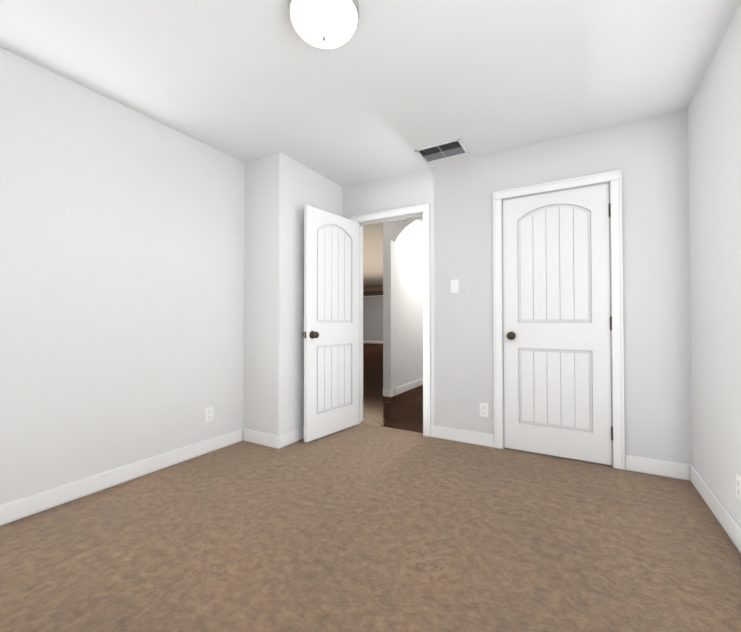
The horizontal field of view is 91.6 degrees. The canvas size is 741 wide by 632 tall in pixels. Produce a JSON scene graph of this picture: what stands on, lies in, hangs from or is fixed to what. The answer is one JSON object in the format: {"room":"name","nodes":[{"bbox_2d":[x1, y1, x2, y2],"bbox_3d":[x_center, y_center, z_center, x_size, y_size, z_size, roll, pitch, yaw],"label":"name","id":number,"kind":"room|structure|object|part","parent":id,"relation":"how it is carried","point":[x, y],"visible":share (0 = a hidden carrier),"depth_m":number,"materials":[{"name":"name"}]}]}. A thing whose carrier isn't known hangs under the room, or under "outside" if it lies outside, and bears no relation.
{"room":"empty bedroom","nodes":[
{"label":"empty bedroom","id":0,"kind":"room"},
{"bbox_2d":[0,47,244,504],"bbox_3d":[-1.587,-0.147,2.497,0.120,2.450,3.740,-1,-1,30],"label":"wall","id":1,"kind":"structure","parent":0,"point":[121,285],"depth_m":2.26,"materials":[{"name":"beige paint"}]},
{"bbox_2d":[0,429,243,525],"bbox_3d":[-1.754,1.019,2.060,0.014,0.105,2.550,-1,-1,30],"label":"baseboard","id":2,"kind":"structure","parent":1,"relation":"attached to","point":[17,509],"depth_m":2.24,"materials":[{"name":"white paint"}]},
{"bbox_2d":[205,406,212,422],"bbox_3d":[-1.286,0.784,2.873,0.008,0.116,0.072,-1,-1,30],"label":"outlet","id":3,"kind":"object","parent":1,"relation":"attached to","point":[208,412],"visible":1,"depth_m":2.87,"materials":[{"name":"white plastic"}]},
{"bbox_2d":[243,152,342,435],"bbox_3d":[-0.704,-0.131,3.475,0.420,2.450,0.920,-1,-1,30],"label":"wall","id":4,"kind":"structure","parent":0,"point":[282,190],"depth_m":3.09,"materials":[{"name":"beige paint"}]},
{"bbox_2d":[242,428,271,447],"bbox_3d":[-0.940,1.035,3.053,0.360,0.105,0.014,-1,-1,30],"label":"baseboard","id":5,"kind":"structure","parent":4,"relation":"attached to","point":[256,437],"depth_m":3.05,"materials":[{"name":"white paint"}]},
{"bbox_2d":[272,426,303,448],"bbox_3d":[-0.513,1.039,3.337,0.030,0.105,0.934,-1,-1,30],"label":"baseboard","id":6,"kind":"structure","parent":4,"relation":"attached to","point":[280,441],"depth_m":3.03,"materials":[{"name":"white paint"}]},
{"bbox_2d":[0,423,740,631],"bbox_3d":[-0.173,1.094,1.617,3.430,0.060,3.680,-1,-1,30],"label":"floor carpet","id":7,"kind":"object","parent":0,"point":[361,527],"visible":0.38,"depth_m":1.65,"materials":[{"name":"brown carpet"}]},
{"bbox_2d":[0,0,740,186],"bbox_3d":[-0.158,-1.435,1.683,3.430,0.100,3.740,-1,-1,30],"label":"ceiling","id":8,"kind":"structure","parent":0,"point":[387,88],"depth_m":2.01,"materials":[{"name":"white paint"}]},
{"bbox_2d":[288,0,358,48],"bbox_3d":[-0.209,-1.321,1.624,0.316,0.129,0.316,-1,-1,30],"label":"dome ceiling light","id":9,"kind":"object","parent":8,"relation":"attached to","point":[334,22],"depth_m":1.57,"materials":[{"name":"white glass"}]},
{"bbox_3d":[-0.209,-1.367,1.625,0.316,0.038,0.316,-1,-1,30],"label":"ceiling light base","id":10,"kind":"part","parent":9,"relation":"part of","materials":[{"name":"white glass"}]},
{"bbox_2d":[414,138,468,162],"bbox_3d":[0.590,-1.358,2.982,0.380,0.012,0.270,-1,-1,30],"label":"ceiling vent","id":11,"kind":"object","parent":8,"relation":"in","point":[444,150],"visible":1,"depth_m":2.97,"materials":[{"name":"white metal"}]},
{"bbox_2d":[363,285,382,295],"bbox_3d":[1.388,-0.075,16.390,9.340,2.750,0.100,-1,-1,30],"label":"wall","id":12,"kind":"structure","parent":0,"point":[373,288],"depth_m":17.07,"materials":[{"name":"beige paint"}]},
{"bbox_2d":[363,295,382,342],"bbox_3d":[0.726,0.135,16.681,3.520,2.220,0.060,-1,-1,30],"label":"wall","id":13,"kind":"structure","parent":12,"relation":"in","point":[372,318],"depth_m":17.03,"materials":[{"name":"grey paint"}]},
{"bbox_2d":[363,291,382,295],"bbox_3d":[0.717,-1.076,16.624,4.000,0.180,0.200,-1,-1,30],"label":"window valance","id":14,"kind":"object","parent":12,"relation":"attached to","point":[367,293],"depth_m":16.87,"materials":[{"name":"brown wood"}]},
{"bbox_2d":[361,343,422,432],"bbox_3d":[0.149,1.234,10.354,13.500,0.060,11.740,-1,-1,30],"label":"floor","id":15,"kind":"structure","parent":0,"point":[403,411],"depth_m":4.64,"materials":[{"name":"brown wood"}]},
{"bbox_2d":[363,217,422,285],"bbox_3d":[0.164,-1.595,10.425,13.500,0.100,11.680,-1,-1,30],"label":"ceiling","id":16,"kind":"structure","parent":0,"point":[373,255],"depth_m":9.32,"materials":[{"name":"white paint"}]},
{"bbox_2d":[383,218,422,396],"bbox_3d":[1.382,-0.225,6.994,0.120,2.750,4.580,-1,-1,30],"label":"wall","id":17,"kind":"structure","parent":0,"point":[402,314],"depth_m":5.32,"materials":[{"name":"beige paint"}]},
{"bbox_2d":[395,378,422,395],"bbox_3d":[1.440,1.097,6.939,0.014,0.105,4.340,-1,-1,30],"label":"baseboard","id":18,"kind":"structure","parent":17,"relation":"attached to","point":[405,387],"depth_m":5.44,"materials":[{"name":"white paint"}]},
{"bbox_2d":[391,217,421,241],"bbox_3d":[0.794,-1.346,4.773,1.120,0.580,0.120,-1,-1,30],"label":"wall","id":19,"kind":"structure","parent":0,"point":[398,227],"depth_m":4.96,"materials":[{"name":"beige paint"}]},
{"bbox_2d":[343,109,692,464],"bbox_3d":[0.754,-0.135,3.226,3.190,2.450,0.120,-1,-1,30],"label":"wall","id":20,"kind":"structure","parent":0,"point":[648,157],"depth_m":2.64,"materials":[{"name":"beige paint"}]},
{"bbox_2d":[350,203,429,436],"bbox_3d":[0.196,0.037,3.536,0.862,2.116,0.142,-1,-1,30],"label":"door frame","id":21,"kind":"structure","parent":20,"relation":"attached to","point":[424,209],"depth_m":3.30,"materials":[{"name":"white paint"}]},
{"bbox_2d":[302,205,359,442],"bbox_3d":[-0.339,0.065,3.378,0.177,2.030,0.725,-1,-1,37],"label":"hall door","id":22,"kind":"structure","parent":21,"relation":"attached to","point":[331,334],"depth_m":3.32,"materials":[{"name":"white paint"}]},
{"bbox_3d":[-0.529,0.163,3.126,0.177,0.066,0.096,-1,-1,37],"label":"handle","id":23,"kind":"part","parent":22,"relation":"part of","materials":[{"name":"brown metal"}]},
{"bbox_2d":[451,279,458,292],"bbox_3d":[0.738,-0.261,3.162,0.072,0.116,0.011,-1,-1,30],"label":"light switch","id":24,"kind":"object","parent":20,"relation":"attached to","point":[454,286],"visible":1,"depth_m":3.16,"materials":[{"name":"white plastic"}]},
{"bbox_2d":[430,425,493,447],"bbox_3d":[0.781,1.036,3.114,0.558,0.105,0.014,-1,-1,30],"label":"baseboard","id":25,"kind":"structure","parent":20,"relation":"attached to","point":[483,439],"depth_m":3.10,"materials":[{"name":"white paint"}]},
{"bbox_2d":[480,402,487,416],"bbox_3d":[0.951,0.787,3.023,0.072,0.116,0.008,-1,-1,30],"label":"outlet","id":26,"kind":"object","parent":20,"relation":"attached to","point":[483,409],"visible":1,"depth_m":3.02,"materials":[{"name":"white plastic"}]},
{"bbox_2d":[503,183,612,464],"bbox_3d":[1.420,0.056,2.789,0.744,2.030,0.177,-1,-1,30],"label":"closet door","id":27,"kind":"structure","parent":20,"relation":"in","point":[557,323],"depth_m":2.76,"materials":[{"name":"white paint"}]},
{"bbox_3d":[1.140,0.160,2.950,0.096,0.066,0.177,-1,-1,30],"label":"handle","id":28,"kind":"part","parent":27,"relation":"part of","materials":[{"name":"brown metal"}]},
{"bbox_2d":[493,170,624,469],"bbox_3d":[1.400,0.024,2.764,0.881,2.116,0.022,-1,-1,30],"label":"door frame","id":29,"kind":"structure","parent":20,"relation":"attached to","point":[614,178],"depth_m":2.58,"materials":[{"name":"white paint"}]},
{"bbox_2d":[625,455,687,480],"bbox_3d":[1.923,1.025,2.448,0.325,0.105,0.014,-1,-1,30],"label":"baseboard","id":30,"kind":"structure","parent":20,"relation":"attached to","point":[669,469],"depth_m":2.43,"materials":[{"name":"white paint"}]},
{"bbox_2d":[688,3,740,526],"bbox_3d":[1.272,-0.174,0.829,0.120,2.450,3.740,-1,-1,30],"label":"wall","id":31,"kind":"structure","parent":0,"point":[714,139],"depth_m":1.89,"materials":[{"name":"beige paint"}]},
{"bbox_2d":[688,464,740,552],"bbox_3d":[1.214,0.999,0.844,0.014,0.105,3.500,-1,-1,30],"label":"baseboard","id":32,"kind":"structure","parent":31,"relation":"attached to","point":[729,524],"depth_m":1.89,"materials":[{"name":"white paint"}]},
{"bbox_2d":[736,472,740,501],"bbox_3d":[1.685,0.785,1.649,0.008,0.116,0.072,-1,-1,30],"label":"outlet","id":33,"kind":"object","parent":31,"relation":"attached to","point":[738,482],"visible":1,"depth_m":1.65,"materials":[{"name":"white plastic"}]}
]}

